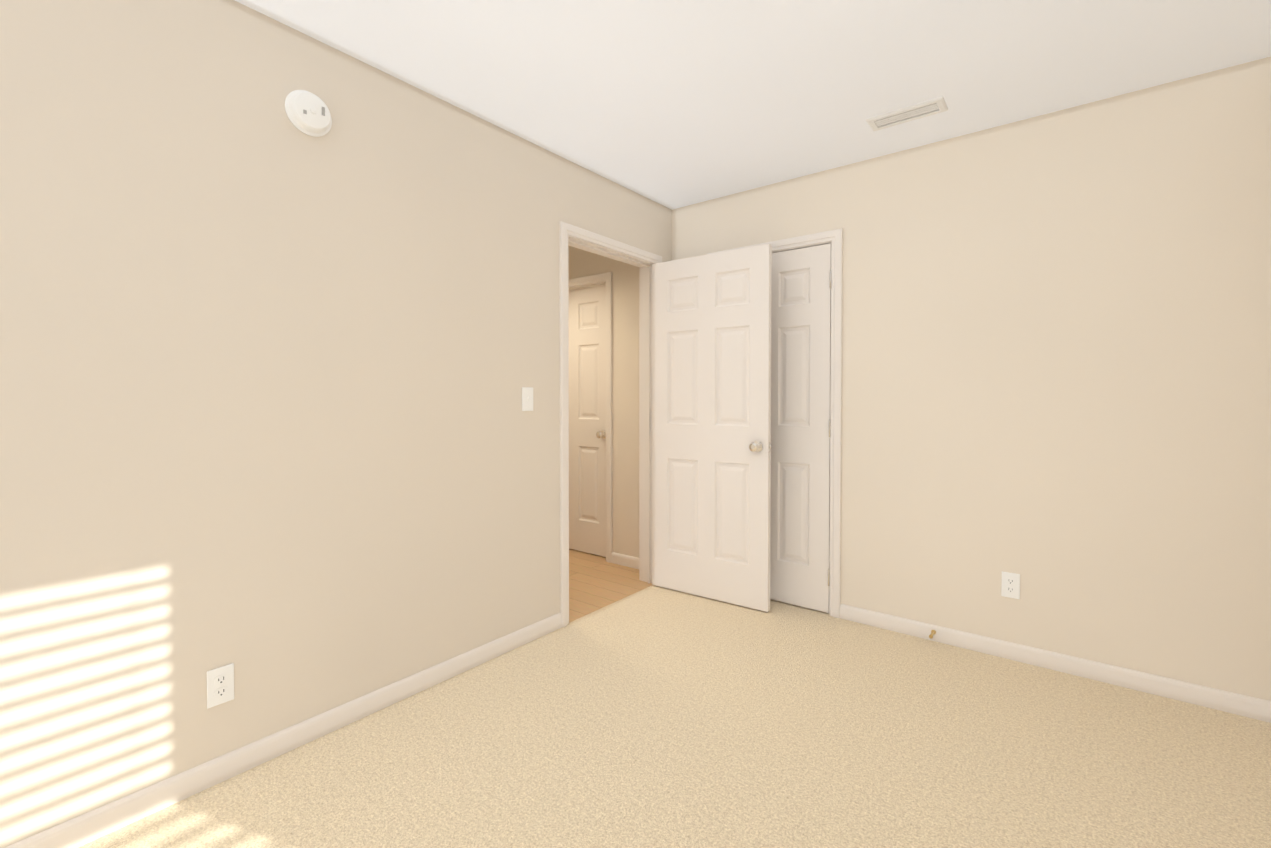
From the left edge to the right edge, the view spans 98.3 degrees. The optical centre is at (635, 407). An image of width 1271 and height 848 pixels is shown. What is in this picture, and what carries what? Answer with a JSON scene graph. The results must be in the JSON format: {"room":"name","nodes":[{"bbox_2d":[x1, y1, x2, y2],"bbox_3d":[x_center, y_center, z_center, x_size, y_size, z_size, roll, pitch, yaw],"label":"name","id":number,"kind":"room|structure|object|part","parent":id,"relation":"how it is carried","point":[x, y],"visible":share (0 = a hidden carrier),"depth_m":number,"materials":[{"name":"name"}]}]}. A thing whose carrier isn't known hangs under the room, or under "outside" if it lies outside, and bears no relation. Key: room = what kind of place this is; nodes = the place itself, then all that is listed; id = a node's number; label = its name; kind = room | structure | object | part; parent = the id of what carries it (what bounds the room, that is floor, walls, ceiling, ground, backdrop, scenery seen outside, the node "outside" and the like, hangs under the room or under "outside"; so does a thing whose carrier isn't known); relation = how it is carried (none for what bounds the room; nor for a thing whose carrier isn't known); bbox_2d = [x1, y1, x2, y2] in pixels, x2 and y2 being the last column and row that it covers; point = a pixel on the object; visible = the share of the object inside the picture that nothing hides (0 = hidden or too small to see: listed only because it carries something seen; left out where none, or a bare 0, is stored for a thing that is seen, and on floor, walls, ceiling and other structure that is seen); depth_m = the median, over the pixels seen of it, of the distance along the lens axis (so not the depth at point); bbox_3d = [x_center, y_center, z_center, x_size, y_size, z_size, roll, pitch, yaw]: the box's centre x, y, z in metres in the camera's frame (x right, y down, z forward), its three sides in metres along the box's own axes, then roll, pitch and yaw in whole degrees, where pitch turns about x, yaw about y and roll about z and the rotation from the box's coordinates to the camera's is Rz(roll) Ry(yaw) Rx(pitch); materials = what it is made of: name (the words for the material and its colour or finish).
{"room":"empty bedroom","nodes":[
{"label":"empty bedroom","id":0,"kind":"room"},
{"bbox_2d":[0,0,671,847],"bbox_3d":[-0.985,-0.063,2.188,0.120,2.440,3.820,1,1,38],"label":"wall","id":1,"kind":"structure","parent":0,"point":[278,438],"depth_m":1.75,"materials":[{"name":"beige paint"}]},
{"bbox_2d":[207,663,233,708],"bbox_3d":[-1.290,0.867,1.709,0.008,0.115,0.070,1,1,38],"label":"outlet","id":2,"kind":"object","parent":1,"relation":"attached to","point":[220,685],"visible":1,"depth_m":1.71,"materials":[{"name":"white plastic"}]},
{"bbox_2d":[4,613,561,847],"bbox_3d":[-1.202,1.125,1.821,0.013,0.076,2.643,1,1,38],"label":"baseboard","id":3,"kind":"structure","parent":1,"relation":"attached to","point":[108,818],"depth_m":1.78,"materials":[{"name":"white wood"}]},
{"bbox_2d":[285,90,331,136],"bbox_3d":[-1.111,-1.012,1.881,0.042,0.148,0.148,1,1,38],"label":"smoke detector","id":4,"kind":"object","parent":1,"relation":"attached to","point":[308,113],"visible":1,"depth_m":1.86,"materials":[{"name":"white plastic"}]},
{"bbox_2d":[522,387,532,410],"bbox_3d":[-0.521,-0.039,2.671,0.016,0.115,0.070,1,1,38],"label":"light switch","id":5,"kind":"object","parent":1,"relation":"attached to","point":[527,398],"visible":1,"depth_m":2.67,"materials":[{"name":"white plastic"}]},
{"bbox_2d":[559,221,661,626],"bbox_3d":[-0.163,0.088,3.240,0.153,2.104,0.900,1,1,38],"label":"door frame","id":6,"kind":"structure","parent":1,"relation":"attached to","point":[566,230],"depth_m":3.25,"materials":[{"name":"white wood"}]},
{"bbox_2d":[652,244,771,611],"bbox_3d":[0.430,0.116,3.264,0.787,2.030,0.162,1,1,36],"label":"entry door","id":7,"kind":"structure","parent":1,"relation":"in","point":[711,417],"depth_m":3.23,"materials":[{"name":"white wood"}]},
{"bbox_3d":[0.706,0.220,3.068,0.108,0.065,0.162,1,1,36],"label":"knob","id":8,"kind":"part","parent":7,"relation":"part of","materials":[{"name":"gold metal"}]},
{"bbox_2d":[569,548,651,622],"bbox_3d":[-0.815,1.181,3.803,1.820,0.100,1.340,1,1,38],"label":"floor","id":9,"kind":"structure","parent":0,"point":[597,582],"depth_m":3.54,"materials":[{"name":"brown wood"}]},
{"bbox_2d":[78,585,1270,847],"bbox_3d":[0.207,1.220,1.351,2.814,0.100,3.940,1,1,38],"label":"floor carpet","id":10,"kind":"object","parent":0,"point":[654,717],"visible":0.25,"depth_m":1.82,"materials":[{"name":"beige carpet"}]},
{"bbox_2d":[235,0,1270,209],"bbox_3d":[-0.448,-1.330,1.950,4.634,0.100,4.140,1,1,38],"label":"ceiling","id":11,"kind":"structure","parent":0,"point":[672,104],"depth_m":2.05,"materials":[{"name":"white paint"}]},
{"bbox_2d":[866,96,947,130],"bbox_3d":[1.190,-1.283,2.415,0.306,0.008,0.131,1,1,38],"label":"ceiling vent","id":12,"kind":"object","parent":11,"relation":"in","point":[910,113],"visible":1,"depth_m":2.40,"materials":[{"name":"white metal"}]},
{"bbox_2d":[568,57,1270,700],"bbox_3d":[0.668,-0.083,3.395,4.634,2.440,0.120,1,1,38],"label":"wall","id":13,"kind":"structure","parent":0,"point":[1056,361],"depth_m":2.39,"materials":[{"name":"beige paint"}]},
{"bbox_2d":[569,285,605,556],"bbox_3d":[-0.475,0.100,4.304,0.777,2.030,0.162,1,1,38],"label":"hall door","id":14,"kind":"structure","parent":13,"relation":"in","point":[587,420],"depth_m":4.20,"materials":[{"name":"white wood"}]},
{"bbox_3d":[-0.211,0.203,4.099,0.108,0.065,0.162,1,1,38],"label":"knob","id":15,"kind":"part","parent":14,"relation":"part of","materials":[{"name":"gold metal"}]},
{"bbox_2d":[568,272,612,562],"bbox_3d":[-0.480,0.071,4.298,0.890,2.104,0.153,1,1,38],"label":"door frame","id":16,"kind":"structure","parent":13,"relation":"attached to","point":[601,277],"depth_m":3.98,"materials":[{"name":"white wood"}]},
{"bbox_2d":[611,552,638,568],"bbox_3d":[-0.023,1.092,3.855,0.397,0.076,0.040,1,1,38],"label":"baseboard","id":17,"kind":"structure","parent":13,"relation":"attached to","point":[616,558],"depth_m":3.91,"materials":[{"name":"white wood"}]},
{"bbox_2d":[706,228,842,617],"bbox_3d":[0.822,0.109,3.278,0.752,2.060,0.120,1,1,38],"label":"door frame","id":18,"kind":"structure","parent":13,"relation":"attached to","point":[830,371],"depth_m":3.02,"materials":[{"name":"white wood"}]},
{"bbox_2d":[770,243,830,612],"bbox_3d":[0.795,0.117,3.245,0.727,2.030,0.162,1,1,38],"label":"closet door","id":19,"kind":"structure","parent":13,"relation":"in","point":[800,413],"depth_m":3.12,"materials":[{"name":"white wood"}]},
{"bbox_2d":[1001,571,1019,598],"bbox_3d":[1.714,0.814,2.510,0.070,0.115,0.008,1,1,38],"label":"outlet","id":20,"kind":"object","parent":13,"relation":"attached to","point":[1010,585],"visible":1,"depth_m":2.51,"materials":[{"name":"white plastic"}]},
{"bbox_2d":[840,604,1267,721],"bbox_3d":[1.729,1.114,2.500,1.568,0.076,0.013,1,1,38],"label":"baseboard","id":21,"kind":"structure","parent":13,"relation":"attached to","point":[1213,698],"depth_m":2.36,"materials":[{"name":"white wood"}]},
{"bbox_2d":[929,630,935,638],"bbox_3d":[1.441,1.104,2.669,0.022,0.021,0.075,1,1,38],"label":"spring door stop","id":22,"kind":"object","parent":21,"relation":"attached to","point":[933,632],"visible":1,"depth_m":2.67,"materials":[{"name":"gold metal"}]},
{"bbox_2d":[1268,700,1270,722],"bbox_3d":[1.215,1.145,0.561,0.013,0.076,3.700,1,1,38],"label":"baseboard","id":23,"kind":"structure","parent":13,"relation":"attached to","point":[1269,702],"depth_m":2.02,"materials":[{"name":"white wood"}]}
]}

